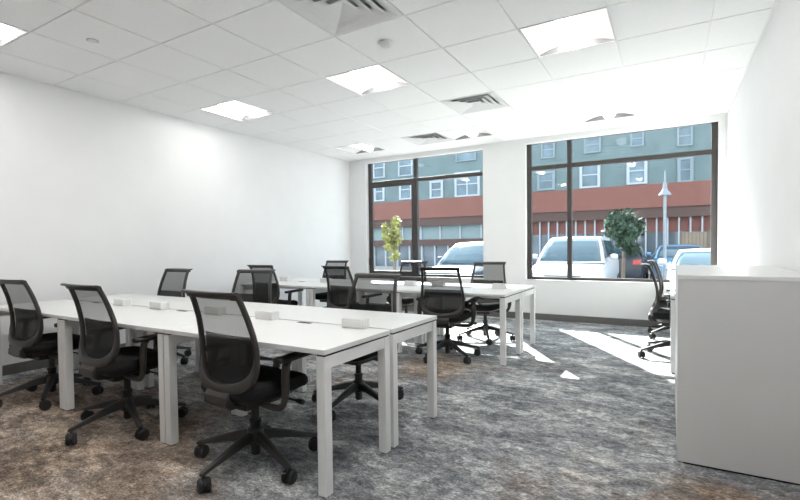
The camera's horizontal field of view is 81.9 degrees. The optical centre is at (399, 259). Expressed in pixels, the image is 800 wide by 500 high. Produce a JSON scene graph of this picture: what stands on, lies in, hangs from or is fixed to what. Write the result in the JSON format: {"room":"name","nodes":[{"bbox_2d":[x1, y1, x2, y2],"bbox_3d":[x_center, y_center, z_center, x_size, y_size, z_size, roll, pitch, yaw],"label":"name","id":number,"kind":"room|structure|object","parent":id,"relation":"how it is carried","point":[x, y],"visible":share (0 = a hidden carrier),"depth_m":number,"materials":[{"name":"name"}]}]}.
{"room":"open-plan office","nodes":[
{"label":"open-plan office","id":0,"kind":"room"},
{"bbox_2d":[0,73,350,364],"bbox_3d":[-3.290,-0.515,5.795,0.150,3.246,8.715,0,2,30],"label":"wall","id":1,"kind":"structure","parent":0,"point":[112,196],"depth_m":5.78,"materials":[{"name":"white paint"}]},
{"bbox_2d":[2,306,326,375],"bbox_3d":[-3.163,1.053,5.862,0.012,0.105,8.565,0,2,30],"label":"baseboard","id":2,"kind":"structure","parent":1,"relation":"attached to","point":[19,367],"depth_m":4.71,"materials":[{"name":"grey plastic"}]},
{"bbox_2d":[0,0,777,161],"bbox_3d":[-0.455,-1.875,4.178,6.366,0.018,8.565,0,2,30],"label":"trim","id":3,"kind":"structure","parent":1,"relation":"attached to","point":[776,1],"depth_m":6.46,"materials":[{"name":"metal"}]},
{"bbox_2d":[0,0,774,160],"bbox_3d":[-0.455,-1.893,4.178,6.366,0.030,8.565,0,2,30],"label":"ceiling","id":4,"kind":"structure","parent":0,"point":[672,59],"depth_m":4.41,"materials":[{"name":"tile"}]},
{"bbox_2d":[0,22,28,46],"bbox_3d":[-3.438,-1.875,3.592,0.663,0.103,0.664,0,2,30],"label":"ceiling light","id":5,"kind":"object","parent":4,"relation":"attached to","point":[8,33],"visible":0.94,"depth_m":3.79,"materials":[{"name":"white plastic"}]},
{"bbox_2d":[86,38,98,42],"bbox_3d":[-2.588,-1.842,3.882,0.088,0.008,0.088,0,2,30],"label":"sprinkler head","id":6,"kind":"object","parent":4,"relation":"attached to","point":[91,40],"visible":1,"depth_m":3.87},
{"bbox_2d":[199,99,275,120],"bbox_3d":[-2.075,-1.955,5.926,0.663,0.103,0.664,0,2,30],"label":"ceiling light","id":7,"kind":"object","parent":4,"relation":"attached to","point":[235,109],"visible":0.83,"depth_m":5.99,"materials":[{"name":"white plastic"}]},
{"bbox_2d":[277,0,403,35],"bbox_3d":[-0.425,-1.907,3.397,0.663,0.118,0.664,0,2,30],"label":"ceiling vent","id":8,"kind":"object","parent":4,"relation":"in","point":[336,17],"visible":1,"depth_m":3.49,"materials":[{"name":"white metal"}]},
{"bbox_2d":[334,143,385,153],"bbox_3d":[-0.711,-2.035,8.259,0.663,0.103,0.664,0,2,30],"label":"ceiling light","id":9,"kind":"object","parent":4,"relation":"attached to","point":[362,147],"visible":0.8,"depth_m":8.37,"materials":[{"name":"white plastic"}]},
{"bbox_2d":[325,63,411,94],"bbox_3d":[-0.326,-1.948,4.904,0.663,0.103,0.664,0,2,30],"label":"ceiling light","id":10,"kind":"object","parent":4,"relation":"attached to","point":[375,78],"visible":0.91,"depth_m":4.96,"materials":[{"name":"white plastic"}]},
{"bbox_2d":[379,39,392,48],"bbox_3d":[-0.120,-1.852,3.975,0.116,0.048,0.116,0,2,30],"label":"smoke detector","id":11,"kind":"object","parent":4,"relation":"attached to","point":[385,43],"visible":1,"depth_m":3.94,"materials":[{"name":"grey plastic"}]},
{"bbox_2d":[400,132,453,144],"bbox_3d":[0.455,-2.033,7.578,0.663,0.118,0.664,0,2,30],"label":"ceiling vent","id":12,"kind":"object","parent":4,"relation":"in","point":[422,139],"visible":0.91,"depth_m":7.65,"materials":[{"name":"white metal"}]},
{"bbox_2d":[439,125,492,139],"bbox_3d":[1.037,-2.028,7.238,0.663,0.103,0.664,0,2,30],"label":"ceiling light","id":13,"kind":"object","parent":4,"relation":"attached to","point":[475,131],"visible":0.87,"depth_m":7.34,"materials":[{"name":"white plastic"}]},
{"bbox_2d":[440,91,509,114],"bbox_3d":[0.939,-1.988,5.731,0.663,0.118,0.664,0,2,30],"label":"ceiling vent","id":14,"kind":"object","parent":4,"relation":"in","point":[479,102],"visible":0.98,"depth_m":5.79,"materials":[{"name":"white metal"}]},
{"bbox_2d":[519,6,615,56],"bbox_3d":[1.422,-1.940,3.883,0.663,0.103,0.664,0,2,30],"label":"ceiling light","id":15,"kind":"object","parent":4,"relation":"attached to","point":[594,27],"visible":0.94,"depth_m":3.92,"materials":[{"name":"white plastic"}]},
{"bbox_2d":[577,102,635,122],"bbox_3d":[2.786,-2.020,6.217,0.663,0.103,0.664,0,2,30],"label":"ceiling light","id":16,"kind":"object","parent":4,"relation":"attached to","point":[621,110],"visible":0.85,"depth_m":6.31,"materials":[{"name":"white plastic"}]},
{"bbox_2d":[0,310,799,499],"bbox_3d":[-0.469,1.180,4.176,6.766,0.120,8.765,0,2,30],"label":"floor","id":17,"kind":"structure","parent":0,"point":[577,414],"depth_m":2.99,"materials":[{"name":"carpet"}]},
{"bbox_2d":[0,279,103,410],"bbox_3d":[-2.948,0.651,3.862,0.730,1.013,0.760,0,2,28],"label":"office chair","id":18,"kind":"object","parent":17,"relation":"on","point":[26,338],"visible":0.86,"depth_m":3.68,"materials":[{"name":"black fabric"}]},
{"bbox_2d":[0,299,136,409],"bbox_3d":[-3.008,0.782,4.134,1.293,0.737,0.612,0,2,30],"label":"desk","id":19,"kind":"object","parent":17,"relation":"on","point":[54,308],"visible":0.36,"depth_m":3.97,"materials":[{"name":"white laminate"}]},
{"bbox_2d":[113,298,130,305],"bbox_3d":[-2.494,0.380,4.140,0.160,0.059,0.074,0,2,30],"label":"box","id":20,"kind":"object","parent":19,"relation":"on","point":[118,301],"visible":1,"depth_m":4.10,"materials":[{"name":"grey plastic"}]},
{"bbox_2d":[114,300,122,304],"bbox_3d":[-2.512,0.382,4.109,0.140,0.036,0.004,0,2,30],"label":"outlet","id":21,"kind":"object","parent":20,"relation":"attached to","point":[116,302],"depth_m":4.10,"materials":[{"name":"white plastic"}]},
{"bbox_2d":[60,283,187,445],"bbox_3d":[-1.939,0.657,3.195,0.769,1.013,0.750,0,2,32],"label":"office chair","id":22,"kind":"object","parent":17,"relation":"on","point":[100,354],"visible":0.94,"depth_m":3.04,"materials":[{"name":"black fabric"}]},
{"bbox_2d":[69,293,198,386],"bbox_3d":[-2.685,0.764,4.687,1.293,0.735,0.612,0,2,30],"label":"desk","id":23,"kind":"object","parent":17,"relation":"on","point":[142,300],"visible":0.27,"depth_m":4.73,"materials":[{"name":"white laminate"}]},
{"bbox_2d":[60,306,236,443],"bbox_3d":[-1.887,0.787,3.479,1.293,0.737,0.612,0,2,30],"label":"desk","id":24,"kind":"object","parent":17,"relation":"on","point":[139,318],"visible":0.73,"depth_m":3.48,"materials":[{"name":"white laminate"}]},
{"bbox_2d":[149,301,168,309],"bbox_3d":[-2.019,0.382,3.862,0.160,0.059,0.074,0,2,30],"label":"box","id":25,"kind":"object","parent":24,"relation":"on","point":[160,305],"visible":1,"depth_m":3.83,"materials":[{"name":"grey plastic"}]},
{"bbox_2d":[150,303,159,308],"bbox_3d":[-2.037,0.385,3.832,0.140,0.036,0.004,0,2,30],"label":"outlet","id":26,"kind":"object","parent":25,"relation":"attached to","point":[152,305],"depth_m":3.83,"materials":[{"name":"white plastic"}]},
{"bbox_2d":[153,268,192,363],"bbox_3d":[-2.626,0.615,5.035,0.734,1.013,0.721,0,2,30],"label":"office chair","id":27,"kind":"object","parent":17,"relation":"on","point":[173,280],"visible":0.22,"depth_m":5.20,"materials":[{"name":"black fabric"}]},
{"bbox_2d":[143,300,297,391],"bbox_3d":[-1.564,0.769,4.033,1.293,0.735,0.612,0,2,30],"label":"desk","id":28,"kind":"object","parent":17,"relation":"on","point":[251,307],"visible":0.2,"depth_m":4.01,"materials":[{"name":"white laminate"}]},
{"bbox_2d":[181,289,317,493],"bbox_3d":[-0.846,0.661,2.614,0.746,1.013,0.737,0,2,33],"label":"office chair","id":29,"kind":"object","parent":17,"relation":"on","point":[232,376],"visible":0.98,"depth_m":2.46,"materials":[{"name":"black fabric"}]},
{"bbox_2d":[231,269,280,367],"bbox_3d":[-1.600,0.617,4.533,0.728,1.013,0.757,0,2,18],"label":"office chair","id":30,"kind":"object","parent":17,"relation":"on","point":[254,285],"visible":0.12,"depth_m":4.73,"materials":[{"name":"black fabric"}]},
{"bbox_2d":[247,265,302,304],"bbox_3d":[-1.743,0.568,6.345,0.744,1.013,0.724,0,2,30],"label":"office chair","id":31,"kind":"object","parent":17,"relation":"on","point":[275,289],"visible":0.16,"depth_m":6.14,"materials":[{"name":"black plastic"}]},
{"bbox_2d":[162,317,390,497],"bbox_3d":[-0.766,0.792,2.825,1.293,0.737,0.612,0,2,30],"label":"desk","id":32,"kind":"object","parent":17,"relation":"on","point":[334,345],"visible":0.84,"depth_m":2.66,"materials":[{"name":"white laminate"}]},
{"bbox_2d":[255,310,278,320],"bbox_3d":[-0.931,0.387,3.227,0.160,0.059,0.074,0,2,30],"label":"box","id":33,"kind":"object","parent":32,"relation":"on","point":[271,315],"visible":1,"depth_m":3.19,"materials":[{"name":"grey plastic"}]},
{"bbox_2d":[256,313,269,318],"bbox_3d":[-0.949,0.389,3.196,0.140,0.036,0.004,0,2,30],"label":"outlet","id":34,"kind":"object","parent":33,"relation":"attached to","point":[258,315],"depth_m":3.20,"materials":[{"name":"white plastic"}]},
{"bbox_2d":[342,317,368,328],"bbox_3d":[-0.275,0.390,2.843,0.160,0.059,0.074,0,2,30],"label":"box","id":35,"kind":"object","parent":32,"relation":"on","point":[347,322],"visible":1,"depth_m":2.81,"materials":[{"name":"grey plastic"}]},
{"bbox_2d":[278,281,326,305],"bbox_3d":[-1.582,0.698,6.575,1.293,0.737,0.612,0,2,30],"label":"desk","id":36,"kind":"object","parent":17,"relation":"on","point":[282,284],"visible":0.17,"depth_m":6.26,"materials":[{"name":"white laminate"}]},
{"bbox_2d":[280,277,290,280],"bbox_3d":[-1.742,0.292,6.993,0.160,0.059,0.074,0,2,30],"label":"box","id":37,"kind":"object","parent":36,"relation":"on","point":[281,278],"visible":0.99,"depth_m":6.96,"materials":[{"name":"grey plastic"}]},
{"bbox_2d":[320,278,326,282],"bbox_3d":[-1.060,0.295,6.595,0.160,0.059,0.074,0,2,30],"label":"box","id":38,"kind":"object","parent":36,"relation":"on","point":[323,280],"visible":0.5,"depth_m":6.57,"materials":[{"name":"grey plastic"}]},
{"bbox_2d":[278,278,353,305],"bbox_3d":[-1.265,0.681,7.117,1.293,0.735,0.612,0,2,30],"label":"desk","id":39,"kind":"object","parent":17,"relation":"on","point":[292,279],"visible":0.09,"depth_m":7.46,"materials":[{"name":"white laminate"}]},
{"bbox_2d":[315,260,348,307],"bbox_3d":[-1.210,0.528,7.579,0.742,1.013,0.736,0,2,28],"label":"office chair","id":40,"kind":"object","parent":17,"relation":"on","point":[322,297],"visible":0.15,"depth_m":7.74,"materials":[{"name":"black fabric"}]},
{"bbox_2d":[321,266,353,308],"bbox_3d":[-0.602,0.573,5.698,0.743,1.013,0.743,1,2,39],"label":"office chair","id":41,"kind":"object","parent":17,"relation":"on","point":[339,279],"visible":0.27,"depth_m":5.56,"materials":[{"name":"black fabric"}]},
{"bbox_2d":[247,306,436,447],"bbox_3d":[-0.443,0.774,3.378,1.293,0.735,0.612,0,2,30],"label":"desk","id":42,"kind":"object","parent":17,"relation":"on","point":[402,327],"visible":0.71,"depth_m":3.26,"materials":[{"name":"white laminate"}]},
{"bbox_2d":[312,273,403,420],"bbox_3d":[-0.343,0.629,3.544,0.745,1.013,0.734,0,2,32],"label":"office chair","id":43,"kind":"object","parent":17,"relation":"on","point":[369,291],"visible":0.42,"depth_m":3.67,"materials":[{"name":"black fabric"}]},
{"bbox_2d":[309,284,418,343],"bbox_3d":[-0.461,0.703,5.920,1.293,0.737,0.612,0,2,30],"label":"desk","id":44,"kind":"object","parent":17,"relation":"on","point":[315,289],"visible":0.19,"depth_m":5.92,"materials":[{"name":"white laminate"}]},
{"bbox_2d":[404,281,416,285],"bbox_3d":[0.132,0.301,5.899,0.160,0.059,0.074,0,2,30],"label":"box","id":45,"kind":"object","parent":44,"relation":"on","point":[406,283],"visible":1,"depth_m":5.86,"materials":[{"name":"grey plastic"}]},
{"bbox_2d":[404,282,413,284],"bbox_3d":[0.114,0.303,5.868,0.140,0.036,0.004,0,2,30],"label":"outlet","id":46,"kind":"object","parent":45,"relation":"attached to","point":[405,283],"depth_m":5.87,"materials":[{"name":"white plastic"}]},
{"bbox_2d":[398,261,427,312],"bbox_3d":[0.073,0.535,6.796,0.744,1.013,0.736,0,2,30],"label":"office chair","id":47,"kind":"object","parent":17,"relation":"on","point":[410,271],"visible":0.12,"depth_m":6.99,"materials":[{"name":"black fabric"}]},
{"bbox_2d":[397,281,439,334],"bbox_3d":[-0.144,0.685,6.462,1.293,0.735,0.612,0,2,30],"label":"desk","id":48,"kind":"object","parent":17,"relation":"on","point":[398,282],"visible":0.16,"depth_m":6.37,"materials":[{"name":"white laminate"}]},
{"bbox_2d":[415,267,480,363],"bbox_3d":[0.501,0.576,5.108,0.731,1.013,0.761,0,2,23],"label":"office chair","id":49,"kind":"object","parent":17,"relation":"on","point":[442,291],"visible":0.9,"depth_m":4.92,"materials":[{"name":"black fabric"}]},
{"bbox_2d":[396,286,520,365],"bbox_3d":[0.660,0.708,5.266,1.293,0.737,0.612,0,2,30],"label":"desk","id":50,"kind":"object","parent":17,"relation":"on","point":[505,296],"visible":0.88,"depth_m":5.16,"materials":[{"name":"white laminate"}]},
{"bbox_2d":[492,283,506,288],"bbox_3d":[1.142,0.305,5.309,0.160,0.059,0.074,0,2,30],"label":"box","id":51,"kind":"object","parent":50,"relation":"on","point":[494,285],"visible":1,"depth_m":5.28,"materials":[{"name":"grey plastic"}]},
{"bbox_2d":[492,285,503,287],"bbox_3d":[1.125,0.308,5.278,0.140,0.036,0.004,0,2,30],"label":"outlet","id":52,"kind":"object","parent":51,"relation":"attached to","point":[493,286],"depth_m":5.28,"materials":[{"name":"white plastic"}]},
{"bbox_2d":[424,283,534,353],"bbox_3d":[0.976,0.691,5.808,1.293,0.735,0.612,0,2,30],"label":"desk","id":53,"kind":"object","parent":17,"relation":"on","point":[526,290],"visible":0.44,"depth_m":5.70,"materials":[{"name":"white laminate"}]},
{"bbox_2d":[457,262,514,344],"bbox_3d":[1.140,0.543,6.055,0.734,1.013,0.743,0,2,24],"label":"office chair","id":54,"kind":"object","parent":17,"relation":"on","point":[483,272],"visible":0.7,"depth_m":6.13,"materials":[{"name":"black plastic"}]},
{"bbox_2d":[637,263,670,357],"bbox_3d":[2.958,0.552,4.926,0.744,1.013,0.742,0,2,28],"label":"office chair","id":55,"kind":"object","parent":17,"relation":"on","point":[656,314],"visible":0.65,"depth_m":4.94,"materials":[{"name":"black plastic"}]},
{"bbox_2d":[647,260,669,338],"bbox_3d":[3.634,0.514,6.027,0.744,1.013,0.741,0,2,32],"label":"office chair","id":56,"kind":"object","parent":17,"relation":"on","point":[662,304],"visible":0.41,"depth_m":5.96,"materials":[{"name":"black plastic"}]},
{"bbox_2d":[670,285,674,373],"bbox_3d":[3.146,0.693,4.769,0.612,0.737,1.293,0,2,30],"label":"desk","id":57,"kind":"object","parent":17,"relation":"on","point":[672,288],"visible":0.21,"depth_m":4.36,"materials":[{"name":"white laminate"}]},
{"bbox_2d":[670,278,674,285],"bbox_3d":[3.802,0.654,5.892,0.612,0.737,1.293,0,2,30],"label":"box","id":58,"kind":"object","parent":57,"relation":"on","point":[672,280],"visible":0.12,"depth_m":6.04,"materials":[{"name":"white plastic"}]},
{"bbox_2d":[675,265,799,484],"bbox_3d":[2.179,0.593,3.037,0.624,1.055,1.439,0,2,30],"label":"storage cabinet","id":59,"kind":"object","parent":17,"relation":"on","point":[737,327],"visible":1,"depth_m":2.44,"materials":[{"name":"white laminate"}]},
{"bbox_2d":[349,114,727,319],"bbox_3d":[1.765,-0.560,7.987,6.666,3.696,0.170,0,2,30],"label":"wall","id":60,"kind":"structure","parent":0,"point":[505,163],"depth_m":7.73,"materials":[{"name":"white paint"}]},
{"bbox_2d":[368,150,482,277],"bbox_3d":[0.436,-0.814,8.775,2.474,2.282,0.105,0,2,30],"label":"window","id":61,"kind":"structure","parent":60,"relation":"in","point":[414,182],"depth_m":8.87,"materials":[{"name":"brown metal"}]},
{"bbox_2d":[402,306,661,327],"bbox_3d":[1.736,0.938,7.950,6.342,0.105,0.012,0,2,30],"label":"baseboard","id":62,"kind":"structure","parent":60,"relation":"attached to","point":[538,316],"depth_m":7.28,"materials":[{"name":"grey plastic"}]},
{"bbox_2d":[526,279,669,283],"bbox_3d":[3.273,0.340,7.090,2.653,0.010,0.101,0,2,30],"label":"window sill","id":63,"kind":"structure","parent":60,"relation":"attached to","point":[526,279],"depth_m":7.17,"materials":[{"name":"white paint"}]},
{"bbox_2d":[527,122,717,282],"bbox_3d":[3.289,-0.802,7.109,2.653,2.282,0.105,0,2,30],"label":"window","id":64,"kind":"structure","parent":60,"relation":"in","point":[713,151],"depth_m":7.22,"materials":[{"name":"brown metal"}]},
{"bbox_2d":[726,0,799,271],"bbox_3d":[2.337,-0.491,2.508,0.150,3.246,8.715,0,2,30],"label":"wall","id":65,"kind":"structure","parent":0,"point":[763,130],"depth_m":3.65,"materials":[{"name":"white paint"}]},
{"label":"outside","id":66,"kind":"structure","parent":0,"visible":0},
{"bbox_3d":[8.500,0.633,34.384,100.000,0.200,52.115,0,2,30],"label":"street","id":67,"kind":"object","parent":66,"visible":0},
{"bbox_2d":[381,215,403,270],"bbox_3d":[-0.232,-0.078,14.029,0.699,2.552,0.940,0,2,10],"label":"sapling","id":68,"kind":"object","parent":67,"relation":"on","point":[391,237],"visible":1,"depth_m":13.88,"materials":[{"name":"green plant"}]},
{"bbox_2d":[435,241,482,274],"bbox_3d":[2.510,0.285,14.516,2.400,1.730,4.842,0,2,34],"label":"car","id":69,"kind":"object","parent":67,"relation":"on","point":[463,256],"visible":0.16,"depth_m":13.82,"materials":[{"name":"silver metal"}]},
{"bbox_2d":[373,124,710,266],"bbox_3d":[4.390,-4.625,37.221,54.600,10.250,9.650,0,2,30],"label":"building","id":70,"kind":"structure","parent":67,"relation":"on","point":[450,210],"depth_m":28.34,"materials":[{"name":"red brick"}]},
{"bbox_2d":[532,236,618,277],"bbox_3d":[5.452,0.201,14.133,2.380,1.850,4.942,0,2,30],"label":"car","id":71,"kind":"object","parent":67,"relation":"on","point":[592,256],"visible":0.55,"depth_m":12.92,"materials":[{"name":"white paint"}]},
{"bbox_2d":[532,254,537,258],"bbox_3d":[4.079,-0.091,13.882,0.260,0.160,0.140,0,2,30],"label":"mirror","id":72,"kind":"object","parent":71,"relation":"attached to","point":[534,256],"depth_m":13.84,"materials":[{"name":"white paint"}]},
{"bbox_2d":[608,254,617,259],"bbox_3d":[5.909,-0.083,12.812,0.260,0.160,0.140,0,2,30],"label":"mirror","id":73,"kind":"object","parent":71,"relation":"attached to","point":[613,256],"depth_m":12.75,"materials":[{"name":"white paint"}]},
{"bbox_2d":[601,207,648,277],"bbox_3d":[8.051,-0.441,16.515,1.483,2.946,1.719,0,2,30],"label":"street tree","id":74,"kind":"object","parent":67,"relation":"on","point":[626,228],"visible":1,"depth_m":16.30,"materials":[{"name":"green plant"}]},
{"bbox_2d":[612,241,652,278],"bbox_3d":[9.317,0.079,19.481,2.350,1.710,4.642,0,2,30],"label":"car","id":75,"kind":"object","parent":67,"relation":"on","point":[634,269],"visible":0.33,"depth_m":17.29,"materials":[{"name":"grey paint"}]},
{"bbox_2d":[633,260,640,264],"bbox_3d":[8.814,0.093,17.151,0.273,0.180,0.112,0,2,30],"label":"tail light","id":76,"kind":"object","parent":75,"relation":"attached to","point":[635,262],"depth_m":17.10,"materials":[{"name":"red plastic"}]},
{"bbox_2d":[658,171,670,278],"bbox_3d":[8.754,-0.944,15.246,0.380,4.000,0.380,0,2,30],"label":"street lamp","id":77,"kind":"object","parent":67,"relation":"on","point":[664,192],"visible":0.81,"depth_m":15.21,"materials":[{"name":"white metal"}]},
{"bbox_2d":[646,244,701,278],"bbox_3d":[11.180,0.164,18.487,2.350,1.550,4.642,0,2,27],"label":"car","id":78,"kind":"object","parent":67,"relation":"on","point":[671,249],"visible":0.29,"depth_m":17.93,"materials":[{"name":"blue paint"}]},
{"bbox_2d":[658,248,710,278],"bbox_3d":[7.993,0.433,11.903,2.320,1.450,4.842,0,2,30],"label":"car","id":79,"kind":"object","parent":67,"relation":"on","point":[700,256],"visible":0.2,"depth_m":11.51,"materials":[{"name":"white paint"}]},
{"bbox_2d":[658,259,668,264],"bbox_3d":[6.796,0.052,11.893,0.260,0.160,0.140,0,2,30],"label":"mirror","id":80,"kind":"object","parent":79,"relation":"attached to","point":[660,261],"depth_m":11.85,"materials":[{"name":"white paint"}]},
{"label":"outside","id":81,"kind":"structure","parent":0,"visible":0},
{"bbox_2d":[374,266,649,275],"bbox_3d":[5.351,0.653,28.992,100.000,0.130,4.400,0,2,30],"label":"sidewalk","id":82,"kind":"structure","parent":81,"point":[385,268],"depth_m":31.34,"materials":[{"name":"concrete"}]},
{"bbox_2d":[680,230,710,247],"bbox_3d":[15.289,-0.356,22.901,2.400,2.250,0.130,0,2,30],"label":"fence","id":83,"kind":"object","parent":82,"relation":"on","point":[703,239],"visible":0.3,"depth_m":23.09,"materials":[{"name":"beige wood"}]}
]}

